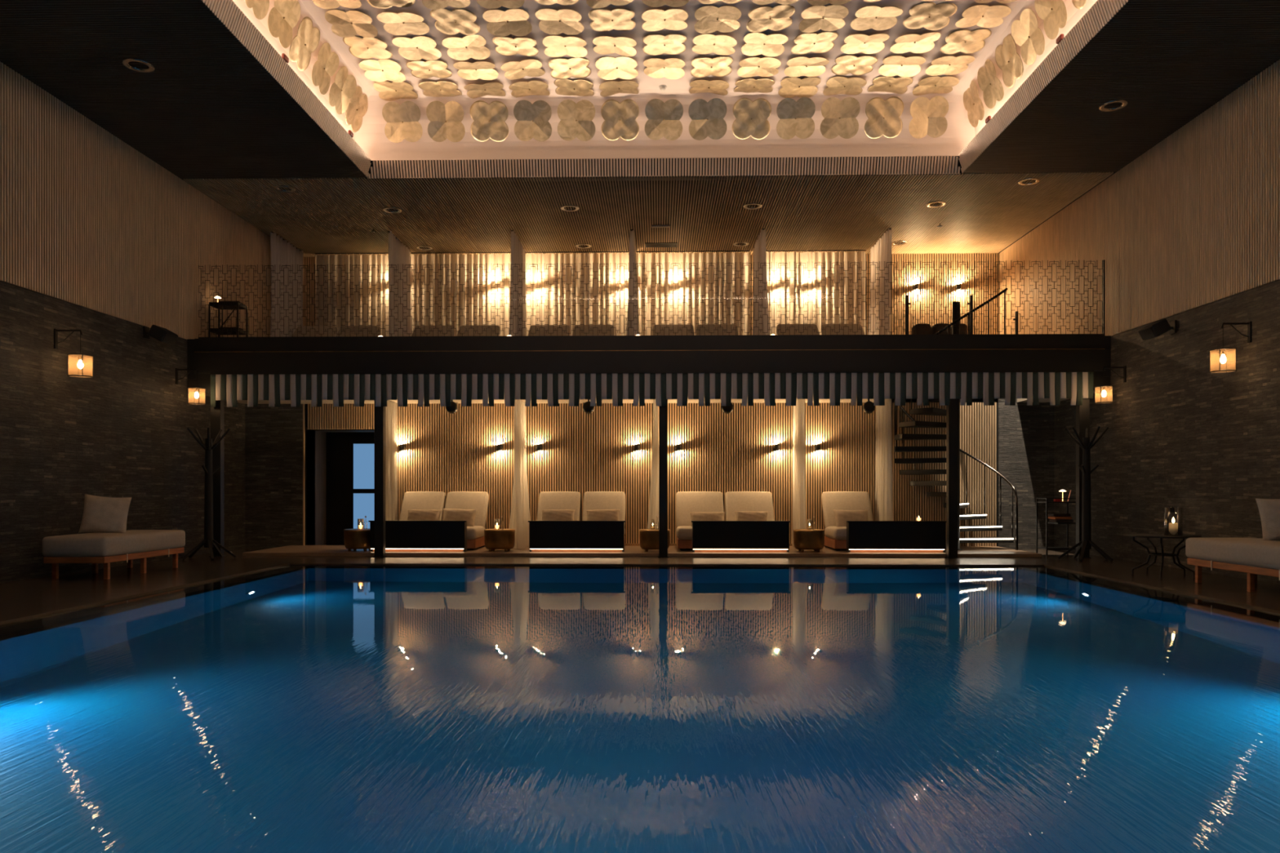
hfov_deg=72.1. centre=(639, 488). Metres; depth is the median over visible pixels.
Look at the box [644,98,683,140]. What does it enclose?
disc
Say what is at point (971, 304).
railing post
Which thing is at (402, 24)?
disc
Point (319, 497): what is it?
wall
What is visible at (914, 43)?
disc
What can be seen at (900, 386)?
striped awning
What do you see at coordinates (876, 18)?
disc
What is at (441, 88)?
disc
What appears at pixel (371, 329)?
lounger
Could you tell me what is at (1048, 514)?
folded towel
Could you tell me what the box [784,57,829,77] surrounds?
disc
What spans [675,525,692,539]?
seat cushion
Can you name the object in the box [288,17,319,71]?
disc
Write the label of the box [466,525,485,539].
seat cushion
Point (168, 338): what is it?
grille
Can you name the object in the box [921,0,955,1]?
disc
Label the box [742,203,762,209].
recessed light
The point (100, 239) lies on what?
wall
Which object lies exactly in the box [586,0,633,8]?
disc
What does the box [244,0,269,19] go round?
disc
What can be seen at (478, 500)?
cushion
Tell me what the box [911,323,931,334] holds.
armchair
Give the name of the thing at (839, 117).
disc
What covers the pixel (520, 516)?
curtain
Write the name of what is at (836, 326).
lounger
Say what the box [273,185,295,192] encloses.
recessed light
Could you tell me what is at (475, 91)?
disc
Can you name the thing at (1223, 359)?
wall lantern
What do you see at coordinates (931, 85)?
disc
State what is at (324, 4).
disc
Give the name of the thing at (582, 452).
wall
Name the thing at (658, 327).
lounger
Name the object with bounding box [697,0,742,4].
disc
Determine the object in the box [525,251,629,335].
window curtain
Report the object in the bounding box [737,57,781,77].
disc
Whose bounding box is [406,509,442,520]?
pillow
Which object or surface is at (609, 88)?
disc
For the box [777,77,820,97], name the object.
disc
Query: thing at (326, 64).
disc
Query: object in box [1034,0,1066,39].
disc
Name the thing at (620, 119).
disc
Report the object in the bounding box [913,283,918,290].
wall sconce
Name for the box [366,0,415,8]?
disc
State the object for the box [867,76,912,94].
disc
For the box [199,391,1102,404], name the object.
ceiling
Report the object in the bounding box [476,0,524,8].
disc
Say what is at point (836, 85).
disc
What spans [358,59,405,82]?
disc
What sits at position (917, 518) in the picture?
tea light
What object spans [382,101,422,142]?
disc
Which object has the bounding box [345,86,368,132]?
disc
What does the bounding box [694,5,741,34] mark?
disc
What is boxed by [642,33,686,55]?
disc
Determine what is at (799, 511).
curtain
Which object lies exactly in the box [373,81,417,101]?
disc
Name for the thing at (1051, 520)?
folded towel
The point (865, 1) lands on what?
disc
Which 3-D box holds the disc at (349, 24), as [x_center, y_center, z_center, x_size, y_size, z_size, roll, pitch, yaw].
[-3.509,-5.668,10.707,0.554,0.091,0.553,0,0,-1]
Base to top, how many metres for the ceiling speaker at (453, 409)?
0.281 m
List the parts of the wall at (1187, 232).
slat panel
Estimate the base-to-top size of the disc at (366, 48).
0.071 m
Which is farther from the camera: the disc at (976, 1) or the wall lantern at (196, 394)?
the wall lantern at (196, 394)
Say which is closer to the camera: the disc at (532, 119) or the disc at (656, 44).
the disc at (656, 44)
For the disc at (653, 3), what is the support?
attached to the ceiling at (207, 113)
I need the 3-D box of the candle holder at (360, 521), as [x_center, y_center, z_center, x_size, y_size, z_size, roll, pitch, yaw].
[-4.283,0.539,13.494,0.090,0.160,0.090,0,0,1]
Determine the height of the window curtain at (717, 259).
2.300 m
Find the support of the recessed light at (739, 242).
in the ceiling at (207, 113)
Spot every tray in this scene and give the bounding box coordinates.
[208,302,247,309]
[209,328,246,335]
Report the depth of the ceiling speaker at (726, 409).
13.30 m
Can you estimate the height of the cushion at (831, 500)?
0.654 m
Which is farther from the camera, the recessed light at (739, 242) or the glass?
the recessed light at (739, 242)
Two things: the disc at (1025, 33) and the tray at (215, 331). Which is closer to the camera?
the disc at (1025, 33)
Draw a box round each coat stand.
[182,426,236,559]
[1057,425,1113,561]
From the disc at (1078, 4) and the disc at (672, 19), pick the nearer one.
the disc at (1078, 4)
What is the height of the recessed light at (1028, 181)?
0.058 m
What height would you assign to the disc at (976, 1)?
0.091 m
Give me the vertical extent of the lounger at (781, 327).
0.792 m
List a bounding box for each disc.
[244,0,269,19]
[267,0,300,48]
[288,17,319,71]
[311,42,339,94]
[312,0,361,8]
[324,9,377,38]
[328,66,356,114]
[342,35,392,59]
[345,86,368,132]
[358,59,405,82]
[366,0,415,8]
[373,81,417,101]
[377,12,429,35]
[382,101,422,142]
[391,36,441,61]
[405,60,452,79]
[417,80,462,97]
[422,0,470,9]
[426,101,465,142]
[430,8,480,35]
[441,34,489,60]
[453,61,497,79]
[463,82,506,98]
[470,100,508,142]
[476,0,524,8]
[482,8,532,36]
[492,36,537,56]
[500,59,545,79]
[508,80,550,97]
[513,100,551,142]
[533,0,578,5]
[535,8,583,35]
[542,35,586,57]
[548,57,591,79]
[554,79,594,96]
[557,99,595,141]
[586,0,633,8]
[588,8,635,31]
[592,35,636,56]
[595,56,638,79]
[599,80,639,97]
[600,99,639,141]
[641,0,688,7]
[641,8,688,31]
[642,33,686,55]
[643,57,684,79]
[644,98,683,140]
[688,80,728,95]
[688,97,726,140]
[690,56,733,78]
[692,34,737,55]
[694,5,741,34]
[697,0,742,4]
[732,97,771,139]
[733,78,774,93]
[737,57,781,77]
[741,32,787,57]
[746,4,795,32]
[751,0,798,4]
[776,97,815,139]
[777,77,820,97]
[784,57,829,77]
[791,31,838,54]
[799,4,848,33]
[807,0,851,6]
[820,97,860,138]
[822,76,866,95]
[831,54,877,75]
[840,33,888,53]
[850,5,902,31]
[862,0,881,2]
[864,96,903,138]
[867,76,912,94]
[878,55,925,77]
[889,32,940,53]
[902,1,957,30]
[908,96,948,138]
[912,76,959,96]
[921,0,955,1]
[925,55,974,75]
[940,28,991,54]
[955,4,1011,27]
[963,80,984,127]
[973,0,1017,3]
[977,59,1004,108]
[995,34,1023,88]
[1011,8,1044,65]
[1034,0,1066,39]
[1071,0,1086,9]
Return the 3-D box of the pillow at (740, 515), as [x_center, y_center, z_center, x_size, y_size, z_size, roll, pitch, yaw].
[1.757,0.481,13.896,0.544,0.264,0.216,0,0,2]
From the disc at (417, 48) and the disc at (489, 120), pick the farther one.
the disc at (489, 120)
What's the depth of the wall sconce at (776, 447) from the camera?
14.54 m
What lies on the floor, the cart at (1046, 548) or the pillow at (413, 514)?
the cart at (1046, 548)
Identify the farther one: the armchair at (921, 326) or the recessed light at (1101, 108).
the armchair at (921, 326)
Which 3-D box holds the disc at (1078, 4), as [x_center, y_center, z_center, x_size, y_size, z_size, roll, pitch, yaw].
[4.628,-5.401,9.294,0.219,0.523,0.562,0,0,4]
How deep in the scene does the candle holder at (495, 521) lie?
13.43 m
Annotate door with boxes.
[326,432,374,545]
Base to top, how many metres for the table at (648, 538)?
0.330 m
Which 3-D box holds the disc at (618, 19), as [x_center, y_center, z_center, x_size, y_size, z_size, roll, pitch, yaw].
[-0.335,-5.682,10.640,0.554,0.064,0.554,0,0,2]
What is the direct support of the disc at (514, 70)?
attached to the ceiling at (207, 113)
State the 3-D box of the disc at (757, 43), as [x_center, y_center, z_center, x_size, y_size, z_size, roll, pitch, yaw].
[1.583,-5.673,11.203,0.554,0.082,0.555,0,0,-1]
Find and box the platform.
[242,545,1041,557]
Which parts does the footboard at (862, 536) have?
panel, rail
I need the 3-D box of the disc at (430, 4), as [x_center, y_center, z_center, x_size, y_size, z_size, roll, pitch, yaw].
[-2.252,-5.670,10.078,0.555,0.087,0.554,0,0,2]
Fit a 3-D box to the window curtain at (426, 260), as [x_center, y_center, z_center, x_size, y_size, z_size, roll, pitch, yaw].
[-3.349,-3.370,16.835,2.082,2.300,0.115,0,0,1]
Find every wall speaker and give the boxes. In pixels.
[142,324,177,345]
[1137,319,1176,340]
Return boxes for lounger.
[291,325,337,337]
[335,325,380,337]
[399,491,445,520]
[411,325,455,336]
[444,491,488,550]
[457,324,499,336]
[527,324,569,336]
[537,491,580,520]
[572,324,613,335]
[582,491,625,544]
[653,324,694,335]
[675,491,724,550]
[696,324,738,335]
[724,491,773,520]
[776,324,818,335]
[821,491,873,551]
[822,324,865,334]
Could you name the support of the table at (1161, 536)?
on the floor
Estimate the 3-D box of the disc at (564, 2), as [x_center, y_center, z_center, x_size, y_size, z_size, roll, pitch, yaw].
[-0.982,-5.676,10.051,0.554,0.076,0.554,0,0,2]
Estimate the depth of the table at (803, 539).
13.21 m
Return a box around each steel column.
[208,400,225,556]
[373,400,386,556]
[657,399,668,557]
[945,398,959,558]
[1075,398,1091,558]
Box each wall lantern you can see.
[53,328,93,378]
[175,368,205,404]
[1094,365,1126,404]
[1209,321,1252,373]
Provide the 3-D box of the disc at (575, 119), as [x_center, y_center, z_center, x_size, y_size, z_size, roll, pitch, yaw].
[-0.924,-5.349,12.782,0.560,0.532,0.180,0,0,2]
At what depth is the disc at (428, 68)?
11.88 m
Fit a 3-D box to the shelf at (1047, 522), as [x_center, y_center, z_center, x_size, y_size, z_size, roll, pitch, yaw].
[6.335,0.510,13.189,0.300,0.020,0.340,0,0,1]
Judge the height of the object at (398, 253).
2.300 m
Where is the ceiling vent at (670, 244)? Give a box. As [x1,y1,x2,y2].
[644,242,677,247]
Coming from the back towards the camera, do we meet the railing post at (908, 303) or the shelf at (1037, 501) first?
the railing post at (908, 303)
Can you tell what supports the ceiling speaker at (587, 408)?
attached to the ceiling at (1019, 400)
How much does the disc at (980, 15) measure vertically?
0.087 m
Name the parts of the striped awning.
head rail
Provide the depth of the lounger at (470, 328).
15.97 m
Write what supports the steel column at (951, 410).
on the floor
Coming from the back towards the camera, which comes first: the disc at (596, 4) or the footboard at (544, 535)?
the footboard at (544, 535)
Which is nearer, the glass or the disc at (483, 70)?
the glass
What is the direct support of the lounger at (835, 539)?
on the platform
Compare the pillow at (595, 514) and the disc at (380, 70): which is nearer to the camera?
the disc at (380, 70)
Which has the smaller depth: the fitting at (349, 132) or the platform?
the fitting at (349, 132)
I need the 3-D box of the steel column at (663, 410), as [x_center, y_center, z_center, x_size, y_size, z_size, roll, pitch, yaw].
[0.342,-0.310,12.896,0.149,2.620,0.140,0,0,1]
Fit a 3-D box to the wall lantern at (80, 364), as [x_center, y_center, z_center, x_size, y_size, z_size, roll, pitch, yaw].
[-6.533,-1.566,10.141,0.427,0.556,0.254,0,0,1]
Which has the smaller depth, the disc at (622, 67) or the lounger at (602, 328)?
the disc at (622, 67)
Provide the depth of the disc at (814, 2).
10.20 m
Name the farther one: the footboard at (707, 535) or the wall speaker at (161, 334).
the footboard at (707, 535)
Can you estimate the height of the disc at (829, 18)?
0.091 m
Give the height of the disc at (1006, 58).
0.529 m
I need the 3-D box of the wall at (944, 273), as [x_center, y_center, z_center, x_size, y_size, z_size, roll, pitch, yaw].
[0.149,-3.315,17.188,13.890,2.610,0.326,0,0,1]
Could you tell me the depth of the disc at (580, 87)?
12.44 m
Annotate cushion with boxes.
[78,493,131,533]
[444,491,488,528]
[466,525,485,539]
[582,491,625,524]
[675,491,724,527]
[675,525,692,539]
[821,491,873,528]
[824,525,846,539]
[1255,498,1279,540]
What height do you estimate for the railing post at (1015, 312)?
0.906 m
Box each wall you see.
[0,61,271,583]
[244,396,1054,549]
[302,252,999,335]
[306,427,374,545]
[1000,59,1279,583]
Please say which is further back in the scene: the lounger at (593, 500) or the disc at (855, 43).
the lounger at (593, 500)
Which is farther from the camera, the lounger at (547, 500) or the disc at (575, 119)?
the lounger at (547, 500)
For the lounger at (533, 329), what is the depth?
15.94 m
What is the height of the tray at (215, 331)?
0.050 m
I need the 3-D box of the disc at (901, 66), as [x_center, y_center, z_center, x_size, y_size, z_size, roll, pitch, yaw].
[3.500,-5.670,11.765,0.554,0.089,0.554,0,0,2]
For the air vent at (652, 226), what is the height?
0.030 m
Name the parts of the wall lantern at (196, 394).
bulb, frame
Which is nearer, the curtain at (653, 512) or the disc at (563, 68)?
the disc at (563, 68)
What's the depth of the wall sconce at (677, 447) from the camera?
14.57 m
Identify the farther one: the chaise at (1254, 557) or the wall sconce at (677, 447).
the wall sconce at (677, 447)
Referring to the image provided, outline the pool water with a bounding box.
[0,564,1279,852]
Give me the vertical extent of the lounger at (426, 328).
0.792 m
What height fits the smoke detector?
0.050 m
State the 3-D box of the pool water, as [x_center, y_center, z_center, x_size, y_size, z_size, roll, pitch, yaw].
[0.177,1.020,5.282,10.020,0.001,12.860,0,0,1]
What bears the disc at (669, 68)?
attached to the ceiling at (207, 113)
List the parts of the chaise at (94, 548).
leg, leg, leg, mattress, frame, leg, leg, leg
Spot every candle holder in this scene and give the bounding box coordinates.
[357,518,364,528]
[493,519,500,529]
[650,519,654,529]
[807,519,811,529]
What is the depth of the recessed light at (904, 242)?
16.17 m
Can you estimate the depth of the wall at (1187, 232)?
11.01 m
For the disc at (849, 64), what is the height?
0.064 m
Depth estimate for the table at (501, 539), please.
13.30 m
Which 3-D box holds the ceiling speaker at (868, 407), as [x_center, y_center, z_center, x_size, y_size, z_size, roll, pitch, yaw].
[3.463,-1.283,13.323,0.180,0.293,0.182,0,0,1]
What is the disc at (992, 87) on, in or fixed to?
attached to the ceiling at (207, 113)
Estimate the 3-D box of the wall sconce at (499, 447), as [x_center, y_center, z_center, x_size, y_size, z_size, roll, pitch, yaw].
[-2.344,-0.689,14.680,0.100,0.124,0.102,0,0,1]
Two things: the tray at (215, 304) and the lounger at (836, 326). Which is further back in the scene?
the lounger at (836, 326)
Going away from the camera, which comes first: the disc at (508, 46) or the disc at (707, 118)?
the disc at (508, 46)
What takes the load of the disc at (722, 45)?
attached to the ceiling at (207, 113)
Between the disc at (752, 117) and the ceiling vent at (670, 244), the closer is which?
the disc at (752, 117)
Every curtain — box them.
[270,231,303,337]
[314,253,388,337]
[385,400,398,520]
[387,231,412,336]
[410,252,511,336]
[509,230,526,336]
[509,400,530,548]
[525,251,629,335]
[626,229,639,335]
[635,250,750,335]
[647,399,658,528]
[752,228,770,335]
[766,249,866,335]
[791,399,806,546]
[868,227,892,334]
[874,399,893,520]
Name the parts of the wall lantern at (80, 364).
bulb, frame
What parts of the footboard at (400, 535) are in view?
rail, panel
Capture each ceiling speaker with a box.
[445,400,457,413]
[582,399,594,413]
[721,402,733,413]
[862,399,875,413]
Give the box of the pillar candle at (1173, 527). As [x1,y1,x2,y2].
[1168,517,1177,534]
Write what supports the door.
in the wall at (319, 497)
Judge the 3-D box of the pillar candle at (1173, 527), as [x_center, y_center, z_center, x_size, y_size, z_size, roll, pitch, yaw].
[6.105,0.423,10.073,0.090,0.205,0.090,0,0,1]
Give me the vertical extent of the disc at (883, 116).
0.529 m
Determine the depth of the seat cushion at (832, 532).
13.50 m
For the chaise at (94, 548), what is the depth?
9.82 m
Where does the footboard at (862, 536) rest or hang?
on the platform
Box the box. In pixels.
[1053,498,1061,502]
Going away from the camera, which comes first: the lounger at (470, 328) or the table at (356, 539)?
the table at (356, 539)
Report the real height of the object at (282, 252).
2.300 m
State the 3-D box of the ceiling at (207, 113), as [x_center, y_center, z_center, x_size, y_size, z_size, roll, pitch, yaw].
[-0.059,-5.105,7.378,13.890,1.170,19.750,0,0,1]
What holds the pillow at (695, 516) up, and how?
on the lounger at (686, 502)
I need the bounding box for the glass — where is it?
[1164,506,1182,536]
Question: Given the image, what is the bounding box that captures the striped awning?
[209,370,1093,407]
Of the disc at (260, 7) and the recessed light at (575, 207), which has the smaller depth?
the disc at (260, 7)
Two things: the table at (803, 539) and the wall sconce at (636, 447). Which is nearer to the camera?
the table at (803, 539)
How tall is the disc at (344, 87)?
0.512 m
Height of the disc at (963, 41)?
0.073 m
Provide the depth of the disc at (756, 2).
10.21 m
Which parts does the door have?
pane, pane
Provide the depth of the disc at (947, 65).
11.77 m
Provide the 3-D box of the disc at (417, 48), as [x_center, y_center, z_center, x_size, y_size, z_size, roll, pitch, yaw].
[-2.861,-5.671,11.296,0.554,0.087,0.554,0,0,3]
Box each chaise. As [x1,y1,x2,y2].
[42,529,185,579]
[1185,537,1279,591]
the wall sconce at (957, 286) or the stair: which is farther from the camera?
the wall sconce at (957, 286)
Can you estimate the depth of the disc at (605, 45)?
11.24 m
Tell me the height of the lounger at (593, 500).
0.909 m
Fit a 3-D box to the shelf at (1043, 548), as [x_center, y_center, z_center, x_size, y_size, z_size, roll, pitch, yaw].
[6.255,0.891,13.190,0.460,0.018,0.340,0,0,1]
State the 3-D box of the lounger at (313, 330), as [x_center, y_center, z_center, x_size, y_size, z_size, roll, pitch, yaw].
[-5.963,-2.606,15.632,0.768,0.792,1.330,0,0,1]
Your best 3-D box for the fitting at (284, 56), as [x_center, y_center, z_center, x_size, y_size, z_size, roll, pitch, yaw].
[-3.943,-4.785,9.781,0.040,0.060,0.120,0,0,1]
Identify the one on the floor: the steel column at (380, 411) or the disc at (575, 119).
the steel column at (380, 411)
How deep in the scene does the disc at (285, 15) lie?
10.11 m
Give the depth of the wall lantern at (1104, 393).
12.30 m
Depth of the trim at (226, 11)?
12.62 m
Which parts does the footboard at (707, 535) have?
rail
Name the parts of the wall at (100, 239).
slat panel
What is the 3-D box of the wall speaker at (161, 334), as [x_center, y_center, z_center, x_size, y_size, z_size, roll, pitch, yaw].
[-6.522,-2.088,11.936,0.372,0.227,0.320,0,0,1]
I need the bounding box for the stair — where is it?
[893,288,1017,550]
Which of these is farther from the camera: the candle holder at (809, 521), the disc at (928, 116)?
the candle holder at (809, 521)
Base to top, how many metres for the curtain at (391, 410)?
2.370 m
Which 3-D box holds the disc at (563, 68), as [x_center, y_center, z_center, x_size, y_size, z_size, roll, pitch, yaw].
[-0.944,-5.673,11.860,0.553,0.081,0.554,0,0,1]
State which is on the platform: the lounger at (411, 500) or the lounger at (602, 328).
the lounger at (411, 500)
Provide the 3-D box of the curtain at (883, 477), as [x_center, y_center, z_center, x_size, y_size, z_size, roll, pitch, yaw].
[3.899,-0.245,14.095,0.137,2.370,0.890,0,0,1]
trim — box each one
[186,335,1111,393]
[198,0,1131,179]
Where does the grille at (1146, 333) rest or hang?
attached to the wall speaker at (1156, 329)
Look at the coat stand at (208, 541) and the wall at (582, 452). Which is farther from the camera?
the wall at (582, 452)
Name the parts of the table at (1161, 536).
leg, leg, leg, leg, leg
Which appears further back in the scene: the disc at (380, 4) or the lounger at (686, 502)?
the lounger at (686, 502)
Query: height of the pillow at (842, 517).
0.336 m
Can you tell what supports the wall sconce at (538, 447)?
attached to the wall at (582, 452)
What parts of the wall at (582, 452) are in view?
skirting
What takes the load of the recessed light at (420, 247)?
in the ceiling at (207, 113)
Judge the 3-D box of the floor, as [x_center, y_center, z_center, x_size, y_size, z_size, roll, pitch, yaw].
[-0.072,1.140,6.753,13.890,0.280,18.500,0,0,1]
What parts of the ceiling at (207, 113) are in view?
slat panel, slat panel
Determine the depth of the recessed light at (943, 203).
13.94 m
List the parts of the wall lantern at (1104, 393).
bulb, frame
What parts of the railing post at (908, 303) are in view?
post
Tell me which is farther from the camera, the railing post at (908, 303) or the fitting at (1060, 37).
the railing post at (908, 303)
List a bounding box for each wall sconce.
[399,444,404,451]
[496,444,502,451]
[535,444,542,451]
[633,444,639,451]
[675,444,680,451]
[773,444,779,451]
[813,444,820,451]
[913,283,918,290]
[955,283,961,290]
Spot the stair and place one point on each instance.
(930, 411)
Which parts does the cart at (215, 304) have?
post, post, post, post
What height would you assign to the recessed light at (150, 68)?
0.058 m
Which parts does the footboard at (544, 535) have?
rail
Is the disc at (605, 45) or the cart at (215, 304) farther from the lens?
the cart at (215, 304)
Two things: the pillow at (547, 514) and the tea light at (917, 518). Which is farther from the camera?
the pillow at (547, 514)
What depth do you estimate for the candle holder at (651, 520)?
13.38 m
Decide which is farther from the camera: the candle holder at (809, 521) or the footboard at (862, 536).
the candle holder at (809, 521)
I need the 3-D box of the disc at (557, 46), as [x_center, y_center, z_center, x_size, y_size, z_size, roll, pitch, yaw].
[-0.957,-5.672,11.257,0.554,0.084,0.554,0,0,-1]
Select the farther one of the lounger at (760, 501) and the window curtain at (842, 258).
the window curtain at (842, 258)
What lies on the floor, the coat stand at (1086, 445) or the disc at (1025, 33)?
the coat stand at (1086, 445)
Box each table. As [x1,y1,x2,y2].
[343,528,370,551]
[484,528,515,551]
[639,528,670,551]
[793,528,824,551]
[1127,533,1200,577]
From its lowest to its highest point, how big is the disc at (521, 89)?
0.098 m
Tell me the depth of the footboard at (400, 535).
13.28 m
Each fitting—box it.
[281,53,288,62]
[347,130,353,137]
[985,115,991,123]
[1056,34,1063,44]
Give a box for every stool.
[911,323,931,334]
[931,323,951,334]
[951,323,967,334]
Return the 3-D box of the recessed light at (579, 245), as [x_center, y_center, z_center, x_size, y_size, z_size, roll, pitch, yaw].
[-1.056,-4.541,16.391,0.304,0.058,0.304,0,0,1]
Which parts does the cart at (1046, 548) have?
post, post, rail, post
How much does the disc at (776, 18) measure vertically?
0.080 m
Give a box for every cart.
[208,302,248,337]
[1035,497,1075,556]
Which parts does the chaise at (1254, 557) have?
leg, mattress, frame, leg, leg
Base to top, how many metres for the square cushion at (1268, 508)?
0.480 m
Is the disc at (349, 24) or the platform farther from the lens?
the platform
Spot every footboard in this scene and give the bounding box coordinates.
[368,520,466,551]
[528,520,625,551]
[691,520,791,551]
[846,520,946,552]
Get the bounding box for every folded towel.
[1047,513,1071,516]
[1048,515,1071,519]
[1049,519,1073,522]
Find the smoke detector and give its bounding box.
[658,84,666,91]
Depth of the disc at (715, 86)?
12.39 m
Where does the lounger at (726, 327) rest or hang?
on the boards
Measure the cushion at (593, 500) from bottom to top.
0.654 m
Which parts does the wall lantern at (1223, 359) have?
frame, bulb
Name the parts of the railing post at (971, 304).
post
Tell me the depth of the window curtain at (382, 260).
16.88 m
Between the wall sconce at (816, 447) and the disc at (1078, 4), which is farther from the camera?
the wall sconce at (816, 447)
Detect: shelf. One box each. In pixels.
[1037,501,1075,502]
[1037,546,1075,549]
[1047,521,1075,524]
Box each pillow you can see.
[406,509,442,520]
[442,508,477,526]
[542,509,575,520]
[586,509,619,520]
[689,511,724,526]
[733,511,768,520]
[833,509,868,526]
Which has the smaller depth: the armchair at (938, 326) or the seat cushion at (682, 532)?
the seat cushion at (682, 532)
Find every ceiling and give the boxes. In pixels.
[0,0,1279,257]
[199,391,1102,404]
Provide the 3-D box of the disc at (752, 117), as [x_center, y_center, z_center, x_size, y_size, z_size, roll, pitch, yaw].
[1.615,-5.351,12.735,0.562,0.526,0.205,0,0,2]
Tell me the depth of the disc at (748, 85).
12.36 m
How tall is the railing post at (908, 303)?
1.043 m
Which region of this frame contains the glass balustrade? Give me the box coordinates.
[198,259,1105,338]
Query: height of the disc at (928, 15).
0.074 m
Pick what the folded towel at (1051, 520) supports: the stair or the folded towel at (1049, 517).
the folded towel at (1049, 517)
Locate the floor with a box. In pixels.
[0,548,1279,624]
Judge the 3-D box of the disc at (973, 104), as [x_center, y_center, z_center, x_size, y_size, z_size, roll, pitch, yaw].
[4.687,-5.398,12.353,0.164,0.533,0.555,0,0,4]
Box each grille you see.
[162,333,177,344]
[1137,327,1155,340]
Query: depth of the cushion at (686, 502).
14.37 m
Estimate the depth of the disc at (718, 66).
11.81 m
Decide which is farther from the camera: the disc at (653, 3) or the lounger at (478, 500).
the lounger at (478, 500)
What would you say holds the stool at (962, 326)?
on the boards
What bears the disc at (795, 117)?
hanging from the ceiling at (207, 113)
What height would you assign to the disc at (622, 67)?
0.080 m
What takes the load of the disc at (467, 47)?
attached to the ceiling at (207, 113)
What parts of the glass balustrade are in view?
post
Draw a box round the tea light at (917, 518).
[915,515,921,520]
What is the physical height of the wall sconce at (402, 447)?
0.124 m
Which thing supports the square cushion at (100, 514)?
on the chaise at (94, 548)
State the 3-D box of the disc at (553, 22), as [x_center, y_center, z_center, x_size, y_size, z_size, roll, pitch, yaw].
[-0.970,-5.673,10.653,0.554,0.082,0.554,0,0,3]
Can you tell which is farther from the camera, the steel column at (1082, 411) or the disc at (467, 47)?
the steel column at (1082, 411)
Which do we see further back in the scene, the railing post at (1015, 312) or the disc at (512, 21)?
the railing post at (1015, 312)
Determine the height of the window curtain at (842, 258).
2.300 m
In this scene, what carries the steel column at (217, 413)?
on the floor
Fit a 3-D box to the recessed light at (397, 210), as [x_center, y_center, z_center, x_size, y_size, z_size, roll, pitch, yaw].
[-4.023,-4.541,14.274,0.304,0.058,0.304,0,0,1]
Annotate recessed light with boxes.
[122,58,155,72]
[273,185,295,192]
[382,207,401,213]
[416,245,432,250]
[560,204,579,211]
[575,244,591,248]
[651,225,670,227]
[733,241,749,246]
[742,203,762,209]
[891,240,907,245]
[925,200,946,207]
[1017,177,1040,185]
[1098,99,1128,111]
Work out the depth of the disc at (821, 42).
11.18 m
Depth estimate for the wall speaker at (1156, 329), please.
11.05 m
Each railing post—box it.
[905,295,910,334]
[967,295,973,334]
[1013,311,1018,333]
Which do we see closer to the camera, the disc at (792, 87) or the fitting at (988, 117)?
the fitting at (988, 117)

